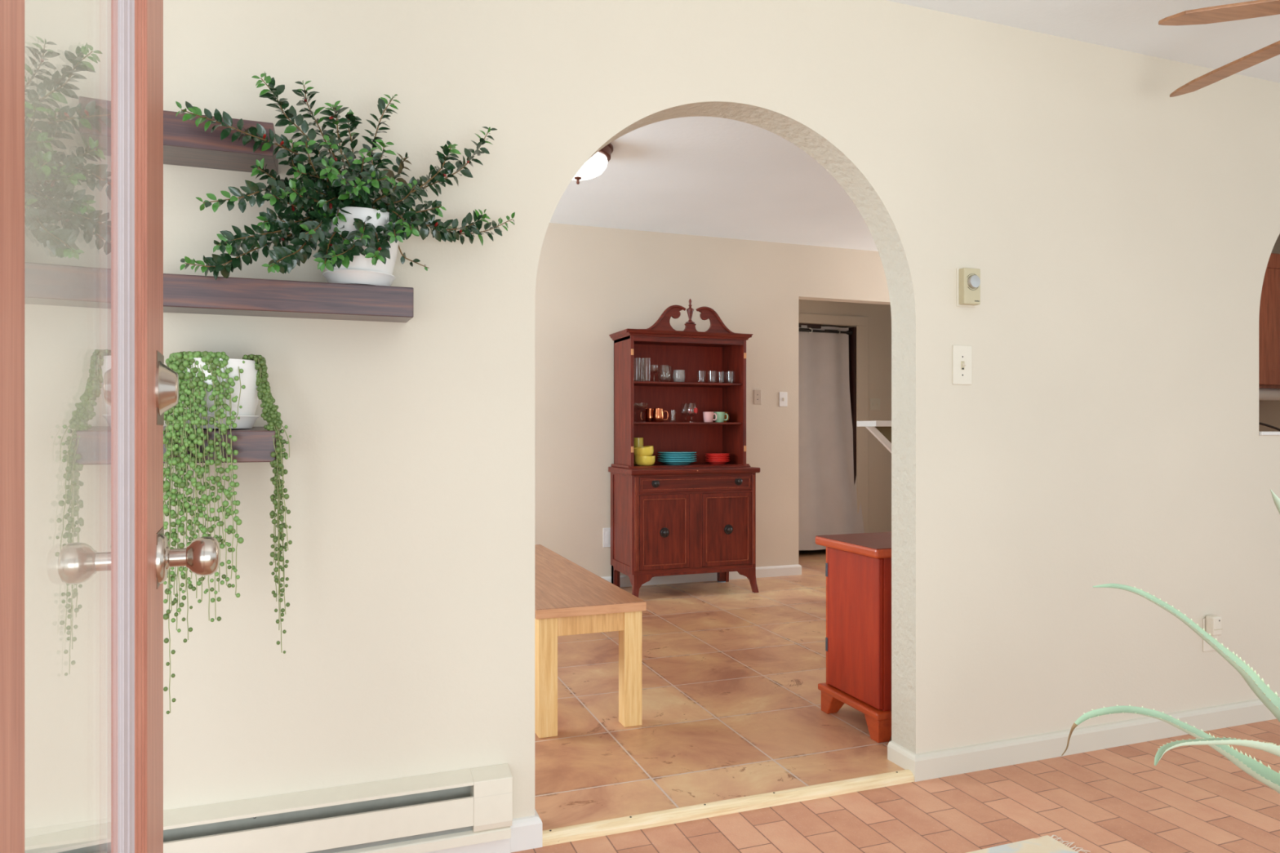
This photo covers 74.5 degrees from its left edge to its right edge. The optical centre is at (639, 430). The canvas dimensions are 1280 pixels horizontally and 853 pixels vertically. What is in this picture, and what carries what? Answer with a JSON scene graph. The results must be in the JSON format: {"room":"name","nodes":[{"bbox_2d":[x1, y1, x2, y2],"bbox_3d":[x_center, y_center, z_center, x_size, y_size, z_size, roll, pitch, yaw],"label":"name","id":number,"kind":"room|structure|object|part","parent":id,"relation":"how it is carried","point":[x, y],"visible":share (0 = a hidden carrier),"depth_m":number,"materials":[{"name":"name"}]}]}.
{"room":"sunroom","nodes":[
{"label":"sunroom","id":0,"kind":"room"},
{"bbox_2d":[24,0,1279,829],"bbox_3d":[1.020,-0.190,2.730,9.800,2.540,0.120,0,0,-20],"label":"wall","id":1,"kind":"structure","parent":0,"point":[1122,233],"depth_m":2.28,"materials":[{"name":"beige paint"}]},
{"bbox_2d":[163,110,278,174],"bbox_3d":[-0.933,-0.630,1.855,0.242,0.080,0.183,0,0,-20],"label":"wall shelf","id":2,"kind":"object","parent":1,"relation":"attached to","point":[186,144],"visible":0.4,"depth_m":1.79,"materials":[{"name":"brown wood"}]},
{"bbox_2d":[163,426,279,463],"bbox_3d":[-0.932,0.031,1.855,0.249,0.077,0.183,0,0,-20],"label":"wall shelf","id":3,"kind":"object","parent":1,"relation":"attached to","point":[255,444],"visible":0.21,"depth_m":1.80,"materials":[{"name":"brown wood"}]},
{"bbox_2d":[182,357,258,415],"bbox_3d":[-0.925,-0.083,1.850,0.178,0.136,0.178,0,0,-20],"label":"pot","id":4,"kind":"object","parent":3,"relation":"on","point":[201,376],"depth_m":1.77,"materials":[{"name":"white ceramic"}]},
{"bbox_2d":[163,351,292,714],"bbox_3d":[-0.893,0.207,1.839,0.253,0.748,0.224,0,0,-20],"label":"hanging plant","id":5,"kind":"object","parent":3,"relation":"on","point":[216,390],"visible":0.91,"depth_m":1.75,"materials":[{"name":"plant"}]},
{"bbox_2d":[24,763,512,852],"bbox_3d":[-1.562,0.939,1.681,2.628,0.166,0.064,0,0,-20],"label":"baseboard heater","id":6,"kind":"object","parent":1,"relation":"attached to","point":[446,810],"visible":1,"depth_m":1.99,"materials":[{"name":"beige metal"}]},
{"bbox_3d":[-1.617,0.933,1.689,2.532,0.144,0.011,0,0,-20],"label":"plate","id":7,"kind":"part","parent":6,"relation":"part of","materials":[{"name":"white metal"}]},
{"bbox_3d":[-1.599,0.940,1.641,2.532,0.071,0.009,0,0,-20],"label":"panel","id":8,"kind":"part","parent":6,"relation":"part of","materials":[{"name":"beige metal"}]},
{"bbox_3d":[-1.565,0.995,1.683,2.625,0.054,0.058,0,0,-20],"label":"panel","id":9,"kind":"part","parent":6,"relation":"part of","materials":[{"name":"beige metal"}]},
{"bbox_2d":[163,273,413,322],"bbox_3d":[-0.797,-0.294,1.905,0.537,0.077,0.183,0,0,-20],"label":"wall shelf","id":10,"kind":"object","parent":1,"relation":"attached to","point":[182,293],"visible":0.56,"depth_m":1.83,"materials":[{"name":"brown wood"}]},
{"bbox_2d":[175,71,515,286],"bbox_3d":[-0.632,-0.549,1.898,0.270,0.474,0.716,0,0,41],"label":"plant","id":11,"kind":"object","parent":10,"relation":"on","point":[359,236],"visible":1,"depth_m":1.83,"materials":[{"name":"green plant"}]},
{"bbox_3d":[-0.648,-0.416,1.948,0.180,0.153,0.180,0,0,-20],"label":"pot","id":12,"kind":"part","parent":11,"relation":"part of","materials":[{"name":"white ceramic"}]},
{"bbox_2d":[425,838,510,852],"bbox_3d":[-1.568,1.051,1.698,2.630,0.058,0.030,0,0,-20],"label":"baseboard","id":13,"kind":"structure","parent":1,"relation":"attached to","point":[503,846],"depth_m":2.12,"materials":[{"name":"white paint"}]},
{"bbox_2d":[510,808,542,852],"bbox_3d":[-0.316,1.041,2.230,0.086,0.078,0.136,0,0,-20],"label":"baseboard","id":14,"kind":"structure","parent":1,"relation":"attached to","point":[526,832],"depth_m":2.17,"materials":[{"name":"white paint"}]},
{"bbox_2d":[952,345,971,384],"bbox_3d":[1.021,-0.206,2.657,0.074,0.124,0.018,0,0,-20],"label":"light switch","id":15,"kind":"object","parent":1,"relation":"attached to","point":[962,354],"visible":1,"depth_m":2.66,"materials":[{"name":"white plastic"}]},
{"bbox_2d":[956,267,980,306],"bbox_3d":[1.040,-0.451,2.651,0.072,0.119,0.042,0,0,-20],"label":"thermostat","id":16,"kind":"object","parent":1,"relation":"attached to","point":[968,280],"visible":1,"depth_m":2.64,"materials":[{"name":"plastic"}]},
{"bbox_2d":[887,695,1279,782],"bbox_3d":[3.221,1.041,3.531,5.116,0.078,0.136,0,0,-20],"label":"baseboard","id":17,"kind":"structure","parent":1,"relation":"attached to","point":[994,754],"depth_m":2.79,"materials":[{"name":"paint"}]},
{"bbox_2d":[1202,617,1217,652],"bbox_3d":[2.064,0.739,3.047,0.073,0.120,0.006,0,0,-20],"label":"wall outlet","id":18,"kind":"object","parent":1,"relation":"attached to","point":[1206,646],"visible":0.3,"depth_m":3.04,"materials":[{"name":"white plastic"}]},
{"bbox_2d":[1205,614,1222,635],"bbox_3d":[2.060,0.702,3.023,0.042,0.068,0.034,0,0,-20],"label":"plug","id":19,"kind":"object","parent":18,"relation":"attached to","point":[1213,623],"visible":0.91,"depth_m":3.01,"materials":[{"name":"white plastic"}]},
{"bbox_2d":[1258,431,1279,435],"bbox_3d":[2.852,0.013,3.400,1.192,0.014,0.128,0,0,-20],"label":"trim","id":20,"kind":"structure","parent":1,"relation":"attached to","point":[1260,433],"depth_m":3.15,"materials":[{"name":"white paint"}]},
{"bbox_2d":[534,222,890,577],"bbox_3d":[0.840,-0.140,6.116,7.800,2.440,0.120,0,0,-20],"label":"wall","id":21,"kind":"structure","parent":0,"point":[593,284],"depth_m":5.75,"materials":[{"name":"beige paint"}]},
{"bbox_2d":[603,528,610,547],"bbox_3d":[-0.218,0.723,5.659,0.062,0.130,0.006,0,0,-20],"label":"wall outlet","id":22,"kind":"object","parent":21,"relation":"attached to","point":[606,531],"visible":0.84,"depth_m":5.66,"materials":[{"name":"white plastic"}]},
{"bbox_2d":[600,564,801,586],"bbox_3d":[-0.829,1.022,5.494,4.238,0.075,0.136,0,0,-20],"label":"baseboard","id":23,"kind":"structure","parent":21,"relation":"attached to","point":[787,570],"depth_m":5.90,"materials":[{"name":"white paint"}]},
{"bbox_2d":[753,389,761,404],"bbox_3d":[0.845,-0.237,6.051,0.060,0.105,0.006,0,0,-20],"label":"wall outlet","id":24,"kind":"object","parent":21,"relation":"attached to","point":[757,393],"visible":1,"depth_m":6.05,"materials":[{"name":"beige plastic"}]},
{"bbox_2d":[778,391,786,406],"bbox_3d":[1.042,-0.223,6.121,0.066,0.105,0.011,0,0,-20],"label":"light switch","id":25,"kind":"object","parent":21,"relation":"attached to","point":[782,395],"visible":1,"depth_m":6.12,"materials":[{"name":"paint"}]},
{"bbox_2d":[549,116,878,251],"bbox_3d":[1.005,-1.410,5.522,7.900,0.100,5.130,0,0,-20],"label":"ceiling","id":26,"kind":"structure","parent":0,"point":[707,176],"depth_m":4.82,"materials":[{"name":"white paint"}]},
{"bbox_2d":[572,143,613,184],"bbox_3d":[-0.298,-1.270,4.046,0.340,0.180,0.340,0,0,-20],"label":"ceiling lamp","id":27,"kind":"object","parent":26,"relation":"attached to","point":[596,165],"visible":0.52,"depth_m":3.99,"materials":[{"name":"white glass"}]},
{"bbox_3d":[-0.298,-1.258,4.046,0.286,0.094,0.286,0,0,-20],"label":"lamp shade","id":28,"kind":"part","parent":27,"relation":"part of","materials":[{"name":"white glass"}]},
{"bbox_2d":[798,299,891,533],"bbox_3d":[2.509,-0.140,7.226,3.900,2.440,0.810,0,0,-20],"label":"wall","id":29,"kind":"structure","parent":0,"point":[879,316],"depth_m":7.37,"materials":[{"name":"beige paint"}]},
{"bbox_2d":[798,323,821,328],"bbox_3d":[1.296,-0.887,7.142,0.524,0.035,0.050,0,0,-20],"label":"trim","id":30,"kind":"structure","parent":29,"relation":"attached to","point":[809,326],"depth_m":7.18,"materials":[{"name":"black metal"}]},
{"bbox_2d":[798,328,852,335],"bbox_3d":[1.450,-0.847,7.174,0.836,0.044,0.070,0,0,-20],"label":"curtain rod","id":31,"kind":"object","parent":29,"relation":"attached to","point":[806,330],"visible":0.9,"depth_m":7.21,"materials":[{"name":"black metal"}]},
{"bbox_2d":[798,324,864,550],"bbox_3d":[1.494,0.061,7.157,0.948,1.900,0.125,0,0,-20],"label":"curtain","id":32,"kind":"object","parent":31,"relation":"hanging from","point":[828,492],"visible":0.66,"depth_m":7.20,"materials":[{"name":"grey fabric"}]},
{"bbox_2d":[798,313,868,533],"bbox_3d":[1.494,0.038,7.146,1.047,2.044,0.018,0,0,-20],"label":"trim","id":33,"kind":"structure","parent":29,"relation":"attached to","point":[861,323],"depth_m":7.29,"materials":[{"name":"beige paint"}]},
{"bbox_2d":[848,327,856,484],"bbox_3d":[1.843,0.084,7.348,0.022,1.952,0.120,0,0,-20],"label":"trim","id":34,"kind":"structure","parent":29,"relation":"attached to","point":[852,339],"depth_m":7.30,"materials":[{"name":"black metal"}]},
{"bbox_2d":[511,549,1279,852],"bbox_3d":[0.566,1.120,3.964,9.800,0.120,7.750,0,0,-20],"label":"floor","id":35,"kind":"structure","parent":0,"point":[731,673],"depth_m":2.65,"materials":[{"name":"tile"}]},
{"bbox_2d":[0,0,219,852],"bbox_3d":[-0.475,0.035,0.791,0.118,2.030,0.955,0,0,-25],"label":"door","id":36,"kind":"structure","parent":35,"relation":"on","point":[120,42],"depth_m":0.91,"materials":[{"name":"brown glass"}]},
{"bbox_3d":[-0.487,-0.010,0.725,0.006,1.630,0.564,0,0,-25],"label":"glass pane","id":37,"kind":"part","parent":36,"relation":"part of","materials":[{"name":"clear glass"}]},
{"bbox_3d":[-0.613,-0.010,1.015,0.030,1.640,0.026,0,0,-25],"label":"moulding","id":38,"kind":"part","parent":36,"relation":"part of","materials":[{"name":"brown wood"}]},
{"bbox_3d":[-0.668,0.176,1.173,0.002,0.075,0.091,0,0,-25],"label":"scuff plate","id":39,"kind":"part","parent":36,"relation":"part of","materials":[{"name":"silver metal"}]},
{"bbox_3d":[-0.668,-0.057,1.173,0.002,0.100,0.091,0,0,-25],"label":"scuff plate","id":40,"kind":"part","parent":36,"relation":"part of","materials":[{"name":"silver metal"}]},
{"bbox_3d":[-0.622,0.176,1.172,0.068,0.055,0.055,0,0,-25],"label":"knob","id":41,"kind":"part","parent":36,"relation":"part of","materials":[{"name":"silver metal"}]},
{"bbox_2d":[534,544,646,738],"bbox_3d":[-0.444,0.837,3.699,0.402,0.446,1.610,0,0,-20],"label":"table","id":42,"kind":"object","parent":35,"relation":"on","point":[571,599],"visible":0.63,"depth_m":3.00,"materials":[{"name":"brown wood"}]},
{"bbox_3d":[-0.328,0.854,2.934,0.068,0.413,0.068,0,0,-20],"label":"leg","id":43,"kind":"part","parent":42,"relation":"part of","materials":[{"name":"brown wood"}]},
{"bbox_3d":[-0.445,0.630,3.701,0.401,0.033,1.607,0,0,-20],"label":"seat","id":44,"kind":"part","parent":42,"relation":"part of","materials":[{"name":"brown wood"}]},
{"bbox_3d":[-0.035,0.854,3.042,0.068,0.413,0.068,0,0,-20],"label":"leg","id":45,"kind":"part","parent":42,"relation":"part of","materials":[{"name":"yellow wood"}]},
{"bbox_2d":[608,298,759,597],"bbox_3d":[0.288,0.104,5.560,0.892,1.912,0.474,0,0,-20],"label":"china cabinet","id":46,"kind":"object","parent":35,"relation":"on","point":[699,517],"visible":0.99,"depth_m":5.48,"materials":[{"name":"brown wood"}]},
{"bbox_3d":[-0.162,0.980,5.622,0.046,0.159,0.046,0,0,-20],"label":"leg","id":47,"kind":"part","parent":46,"relation":"part of","materials":[{"name":"brown wood"}]},
{"bbox_3d":[-0.126,-0.617,5.458,0.034,0.038,0.372,0,0,-20],"label":"cornice","id":48,"kind":"part","parent":46,"relation":"part of","materials":[{"name":"brown wood"}]},
{"bbox_3d":[-0.125,0.235,5.470,0.022,0.020,0.350,0,0,-20],"label":"moulding","id":49,"kind":"part","parent":46,"relation":"part of","materials":[{"name":"brown wood"}]},
{"bbox_3d":[-0.109,-0.177,5.487,0.018,0.846,0.330,0,0,-20],"label":"panel","id":50,"kind":"part","parent":46,"relation":"part of","materials":[{"name":"brown wood"}]},
{"bbox_3d":[-0.119,0.579,5.431,0.007,0.645,0.433,0,0,-20],"label":"frame","id":51,"kind":"part","parent":46,"relation":"part of","materials":[{"name":"brown wood"}]},
{"bbox_2d":[640,408,653,422],"bbox_3d":[0.060,-0.096,5.589,0.096,0.090,0.076,0,0,43],"label":"copper mug","id":52,"kind":"object","parent":46,"relation":"on","point":[648,412],"visible":0.76,"depth_m":5.55,"materials":[{"name":"orange metal"}]},
{"bbox_3d":[0.104,0.335,5.257,0.054,0.054,0.032,0,0,-20],"label":"knob","id":53,"kind":"part","parent":46,"relation":"part of","materials":[{"name":"grey metal"}]},
{"bbox_2d":[652,408,668,422],"bbox_3d":[0.128,-0.096,5.516,0.097,0.090,0.076,0,0,-37],"label":"copper mug","id":54,"kind":"object","parent":46,"relation":"on","point":[658,413],"visible":0.92,"depth_m":5.48,"materials":[{"name":"orange metal"}]},
{"bbox_3d":[0.154,0.980,5.293,0.436,0.159,0.052,0,0,-20],"label":"leg","id":55,"kind":"part","parent":46,"relation":"part of","materials":[{"name":"brown wood"}]},
{"bbox_3d":[0.153,0.640,5.299,0.337,0.467,0.018,0,0,-20],"label":"door","id":56,"kind":"part","parent":46,"relation":"part of","materials":[{"name":"brown wood"}]},
{"bbox_3d":[0.152,0.640,5.301,0.291,0.419,0.012,0,0,-20],"label":"panel","id":57,"kind":"part","parent":46,"relation":"part of","materials":[{"name":"brown wood"}]},
{"bbox_3d":[0.160,0.645,5.281,0.064,0.064,0.032,0,0,-20],"label":"knob","id":58,"kind":"part","parent":46,"relation":"part of","materials":[{"name":"grey metal"}]},
{"bbox_3d":[0.168,-0.715,5.385,0.273,0.178,0.018,0,0,-20],"label":"crown moulding","id":59,"kind":"part","parent":46,"relation":"part of","materials":[{"name":"brown wood"}]},
{"bbox_3d":[0.209,-0.177,5.773,0.814,0.846,0.012,0,0,-20],"label":"panel","id":60,"kind":"part","parent":46,"relation":"part of","materials":[{"name":"brown wood"}]},
{"bbox_2d":[608,466,759,475],"bbox_3d":[0.287,0.263,5.563,0.892,0.034,0.467,0,0,-20],"label":"countertop","id":61,"kind":"structure","parent":46,"relation":"on","point":[612,469],"depth_m":5.35,"materials":[{"name":"brown wood"}]},
{"bbox_2d":[633,437,643,464],"bbox_3d":[-0.011,0.140,5.585,0.072,0.178,0.072,0,0,5],"label":"pitcher","id":62,"kind":"object","parent":61,"relation":"on","point":[637,442],"visible":0.44,"depth_m":5.56,"materials":[{"name":"ceramic"}]},
{"bbox_2d":[634,455,655,466],"bbox_3d":[0.031,0.198,5.451,0.136,0.062,0.136,0,0,-20],"label":"bowl","id":63,"kind":"object","parent":61,"relation":"on","point":[639,460],"visible":0.97,"depth_m":5.40,"materials":[{"name":"ceramic"}]},
{"bbox_2d":[633,445,653,456],"bbox_3d":[0.020,0.140,5.447,0.138,0.078,0.136,0,0,-16],"label":"bowl","id":64,"kind":"object","parent":63,"relation":"on","point":[646,451],"visible":0.85,"depth_m":5.39,"materials":[{"name":"ceramic"}]},
{"bbox_2d":[657,460,697,465],"bbox_3d":[0.246,0.215,5.589,0.264,0.028,0.264,0,0,-20],"label":"dinner plate","id":65,"kind":"object","parent":61,"relation":"on","point":[669,463],"visible":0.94,"depth_m":5.51,"materials":[{"name":"teal ceramic"}]},
{"bbox_2d":[657,457,696,461],"bbox_3d":[0.246,0.201,5.589,0.264,0.028,0.264,0,0,-20],"label":"dinner plate","id":66,"kind":"object","parent":65,"relation":"on","point":[660,459],"visible":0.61,"depth_m":5.49,"materials":[{"name":"teal ceramic"}]},
{"bbox_2d":[657,455,697,458],"bbox_3d":[0.246,0.187,5.589,0.264,0.028,0.264,0,0,-20],"label":"dinner plate","id":67,"kind":"object","parent":66,"relation":"on","point":[660,456],"visible":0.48,"depth_m":5.49,"materials":[{"name":"teal ceramic"}]},
{"bbox_2d":[657,453,697,457],"bbox_3d":[0.246,0.173,5.589,0.264,0.028,0.264,0,0,-20],"label":"dinner plate","id":68,"kind":"object","parent":67,"relation":"on","point":[661,455],"visible":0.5,"depth_m":5.49,"materials":[{"name":"teal ceramic"}]},
{"bbox_2d":[657,451,697,454],"bbox_3d":[0.246,0.159,5.589,0.264,0.028,0.264,0,0,-20],"label":"dinner plate","id":69,"kind":"object","parent":68,"relation":"on","point":[660,452],"visible":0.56,"depth_m":5.50,"materials":[{"name":"teal ceramic"}]},
{"bbox_2d":[704,460,729,464],"bbox_3d":[0.522,0.217,5.680,0.170,0.023,0.170,0,0,-20],"label":"plate","id":70,"kind":"object","parent":61,"relation":"on","point":[709,462],"visible":0.9,"depth_m":5.63,"materials":[{"name":"red ceramic"}]},
{"bbox_2d":[704,458,729,461],"bbox_3d":[0.522,0.206,5.680,0.170,0.023,0.170,0,0,-20],"label":"plate","id":71,"kind":"object","parent":70,"relation":"on","point":[708,460],"visible":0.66,"depth_m":5.62,"materials":[{"name":"red ceramic"}]},
{"bbox_2d":[705,457,729,459],"bbox_3d":[0.522,0.194,5.680,0.170,0.023,0.170,0,0,-20],"label":"plate","id":72,"kind":"object","parent":71,"relation":"on","point":[712,458],"visible":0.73,"depth_m":5.62,"materials":[{"name":"red ceramic"}]},
{"bbox_2d":[705,455,729,457],"bbox_3d":[0.522,0.182,5.680,0.170,0.023,0.170,0,0,-20],"label":"plate","id":73,"kind":"object","parent":72,"relation":"on","point":[705,455],"visible":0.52,"depth_m":5.61,"materials":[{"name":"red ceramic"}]},
{"bbox_2d":[705,453,729,455],"bbox_3d":[0.522,0.170,5.680,0.170,0.023,0.170,0,0,-20],"label":"plate","id":74,"kind":"object","parent":73,"relation":"on","point":[707,454],"visible":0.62,"depth_m":5.63,"materials":[{"name":"red ceramic"}]},
{"bbox_2d":[680,403,692,422],"bbox_3d":[0.308,-0.114,5.665,0.083,0.126,0.083,0,0,-20],"label":"glass","id":75,"kind":"object","parent":46,"relation":"on","point":[690,411],"visible":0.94,"depth_m":5.64,"materials":[{"name":"clear glass"}]},
{"bbox_2d":[633,422,742,424],"bbox_3d":[0.264,-0.044,5.625,0.778,0.014,0.304,0,0,-20],"label":"shelf","id":76,"kind":"object","parent":46,"relation":"attached to","point":[634,423],"depth_m":5.48,"materials":[{"name":"brown wood"}]},
{"bbox_2d":[633,381,742,387],"bbox_3d":[0.264,-0.304,5.625,0.778,0.014,0.304,0,0,-20],"label":"shelf","id":77,"kind":"object","parent":46,"relation":"attached to","point":[636,384],"depth_m":5.64,"materials":[{"name":"brown wood"}]},
{"bbox_3d":[0.327,0.237,5.453,0.854,0.016,0.034,0,0,-20],"label":"moulding","id":78,"kind":"part","parent":46,"relation":"part of","materials":[{"name":"brown wood"}]},
{"bbox_3d":[0.330,-0.617,5.446,0.882,0.038,0.034,0,0,-20],"label":"cornice","id":79,"kind":"part","parent":46,"relation":"part of","materials":[{"name":"brown wood"}]},
{"bbox_2d":[684,403,697,417],"bbox_3d":[0.341,-0.114,5.581,0.083,0.126,0.083,0,0,-20],"label":"glass","id":80,"kind":"object","parent":46,"relation":"on","point":[695,410],"visible":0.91,"depth_m":5.56,"materials":[{"name":"glass"}]},
{"bbox_3d":[0.360,0.275,5.377,0.785,0.037,0.020,0,0,-20],"label":"rail","id":81,"kind":"part","parent":46,"relation":"part of","materials":[{"name":"brown wood"}]},
{"bbox_3d":[0.360,0.399,5.377,0.785,0.014,0.020,0,0,-20],"label":"rail","id":82,"kind":"part","parent":46,"relation":"part of","materials":[{"name":"brown wood"}]},
{"bbox_3d":[0.361,0.343,5.375,0.781,0.096,0.018,0,0,-20],"label":"drawer","id":83,"kind":"part","parent":46,"relation":"part of","materials":[{"name":"brown wood"}]},
{"bbox_3d":[0.360,0.888,5.377,0.785,0.026,0.020,0,0,-20],"label":"rail","id":84,"kind":"part","parent":46,"relation":"part of","materials":[{"name":"brown wood"}]},
{"bbox_3d":[0.360,0.343,5.377,0.755,0.068,0.015,0,0,-20],"label":"panel","id":85,"kind":"part","parent":46,"relation":"part of","materials":[{"name":"brown wood"}]},
{"bbox_2d":[702,412,716,422],"bbox_3d":[0.459,-0.086,5.608,0.075,0.069,0.086,0,0,-30],"label":"ceramic cup","id":86,"kind":"object","parent":46,"relation":"on","point":[708,416],"visible":0.88,"depth_m":5.59,"materials":[{"name":"pink ceramic"}]},
{"bbox_3d":[0.493,-0.715,5.505,0.273,0.178,0.018,0,0,-20],"label":"crown moulding","id":87,"kind":"part","parent":46,"relation":"part of","materials":[{"name":"brown wood"}]},
{"bbox_2d":[714,412,728,422],"bbox_3d":[0.535,-0.086,5.636,0.075,0.069,0.086,0,0,-42],"label":"ceramic cup","id":88,"kind":"object","parent":46,"relation":"on","point":[720,415],"visible":0.91,"depth_m":5.61,"materials":[{"name":"green ceramic"}]},
{"bbox_3d":[0.569,0.978,5.889,0.046,0.155,0.041,0,0,-20],"label":"leg","id":89,"kind":"part","parent":46,"relation":"part of","materials":[{"name":"brown wood"}]},
{"bbox_2d":[724,412,728,422],"bbox_3d":[0.567,-0.086,5.747,0.086,0.069,0.075,0,0,5],"label":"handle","id":90,"kind":"object","parent":46,"relation":"on","point":[725,417],"visible":0.32,"depth_m":5.72,"materials":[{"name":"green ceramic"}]},
{"bbox_3d":[0.562,0.640,5.449,0.352,0.467,0.018,0,0,-20],"label":"door","id":91,"kind":"part","parent":46,"relation":"part of","materials":[{"name":"brown wood"}]},
{"bbox_3d":[0.561,0.640,5.452,0.306,0.419,0.012,0,0,-20],"label":"panel","id":92,"kind":"part","parent":46,"relation":"part of","materials":[{"name":"brown wood"}]},
{"bbox_3d":[0.563,0.980,5.443,0.436,0.159,0.052,0,0,-20],"label":"leg","id":93,"kind":"part","parent":46,"relation":"part of","materials":[{"name":"brown wood"}]},
{"bbox_3d":[0.578,0.644,5.435,0.064,0.064,0.032,0,0,-20],"label":"knob","id":94,"kind":"part","parent":46,"relation":"part of","materials":[{"name":"grey metal"}]},
{"bbox_3d":[0.638,-0.177,5.762,0.018,0.846,0.330,0,0,-20],"label":"panel","id":95,"kind":"part","parent":46,"relation":"part of","materials":[{"name":"brown wood"}]},
{"bbox_3d":[0.646,0.333,5.456,0.054,0.054,0.032,0,0,-20],"label":"knob","id":96,"kind":"part","parent":46,"relation":"part of","materials":[{"name":"grey metal"}]},
{"bbox_2d":[542,769,914,846],"bbox_3d":[0.287,1.066,2.404,1.168,0.028,0.042,0,0,-20],"label":"trim","id":97,"kind":"structure","parent":35,"relation":"on","point":[665,817],"depth_m":2.37,"materials":[{"name":"brown wood"}]},
{"bbox_2d":[815,531,891,742],"bbox_3d":[1.046,0.730,3.127,0.680,0.660,0.389,0,0,-20],"label":"base cabinet","id":98,"kind":"object","parent":35,"relation":"on","point":[858,566],"visible":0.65,"depth_m":2.97,"materials":[{"name":"red wood"}]},
{"bbox_3d":[1.046,0.401,3.127,0.672,0.002,0.381,0,0,-20],"label":"panel","id":99,"kind":"part","parent":98,"relation":"part of","materials":[{"name":"brown wood"}]},
{"bbox_3d":[0.765,0.695,3.016,0.018,0.514,0.319,0,0,-20],"label":"door","id":100,"kind":"part","parent":98,"relation":"part of","materials":[{"name":"red wood"}]},
{"bbox_2d":[966,835,1090,852],"bbox_3d":[0.508,1.074,1.621,1.573,0.012,0.753,0,0,-20],"label":"area rug","id":101,"kind":"object","parent":35,"relation":"on","point":[1044,844],"visible":1,"depth_m":2.16,"materials":[{"name":"beige fabric"}]},
{"bbox_2d":[1061,489,1279,793],"bbox_3d":[1.134,0.583,1.183,1.180,0.994,0.400,0,0,-31],"label":"aloe","id":102,"kind":"object","parent":35,"relation":"on","point":[1266,775],"visible":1,"depth_m":1.10,"materials":[{"name":"plant"}]},
{"bbox_3d":[3.140,0.618,4.352,0.900,0.884,0.600,0,0,-20],"label":"countertop","id":103,"kind":"structure","parent":35,"relation":"on","visible":0},
{"bbox_2d":[1258,422,1279,431],"bbox_3d":[3.226,0.062,4.277,0.312,0.210,0.012,0,0,-20],"label":"rod","id":104,"kind":"object","parent":103,"relation":"on","point":[1260,423],"visible":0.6,"depth_m":4.25,"materials":[{"name":"black metal"}]},
{"bbox_2d":[887,0,1279,83],"bbox_3d":[1.533,-1.360,1.337,9.800,0.100,2.850,0,0,-20],"label":"ceiling","id":105,"kind":"structure","parent":0,"point":[1129,25],"depth_m":2.72,"materials":[{"name":"white paint"}]},
{"bbox_2d":[1158,0,1279,97],"bbox_3d":[1.937,-1.172,2.045,1.172,0.276,1.099,0,0,25],"label":"ceiling fan","id":106,"kind":"object","parent":105,"relation":"hanging from","point":[1257,8],"visible":1,"depth_m":2.24,"materials":[{"name":"brown wood"}]},
{"bbox_3d":[1.602,-1.090,2.179,0.454,0.020,0.116,0,0,19],"label":"blade","id":107,"kind":"part","parent":106,"relation":"part of","materials":[{"name":"brown wood"}]},
{"bbox_3d":[1.808,-1.090,2.453,0.091,0.018,0.611,0,0,-15],"label":"blade","id":108,"kind":"part","parent":106,"relation":"part of","materials":[{"name":"brown wood"}]},
{"bbox_2d":[1258,233,1279,431],"bbox_3d":[3.972,-0.150,5.713,2.000,2.420,0.120,0,0,-20],"label":"wall","id":109,"kind":"structure","parent":0,"point":[1268,411],"depth_m":5.78,"materials":[{"name":"beige paint"}]},
{"bbox_2d":[1258,253,1279,388],"bbox_3d":[4.060,-0.693,5.506,1.023,0.854,0.330,0,0,-20],"label":"upper cabinet","id":110,"kind":"object","parent":109,"relation":"attached to","point":[1269,305],"visible":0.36,"depth_m":5.30,"materials":[{"name":"brown wood"}]},
{"bbox_2d":[1258,388,1279,400],"bbox_3d":[3.964,-0.234,5.401,0.730,0.087,0.087,0,0,-20],"label":"paper roll","id":111,"kind":"object","parent":110,"relation":"attached to","point":[1264,394],"visible":0.16,"depth_m":5.39,"materials":[{"name":"white paper"}]},
{"bbox_3d":[4.072,-0.698,5.347,0.300,0.654,0.012,0,0,-20],"label":"panel","id":112,"kind":"part","parent":110,"relation":"part of","materials":[{"name":"brown wood"}]},
{"bbox_3d":[1.869,0.502,5.376,0.120,1.116,0.200,0,0,-20],"label":"wall","id":113,"kind":"structure","parent":0,"visible":0},
{"bbox_2d":[857,420,891,453],"bbox_3d":[1.586,0.170,5.272,0.483,0.452,0.200,0,0,-20],"label":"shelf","id":114,"kind":"object","parent":113,"relation":"attached to","point":[881,430],"visible":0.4,"depth_m":5.17,"materials":[{"name":"white paint"}]}
]}

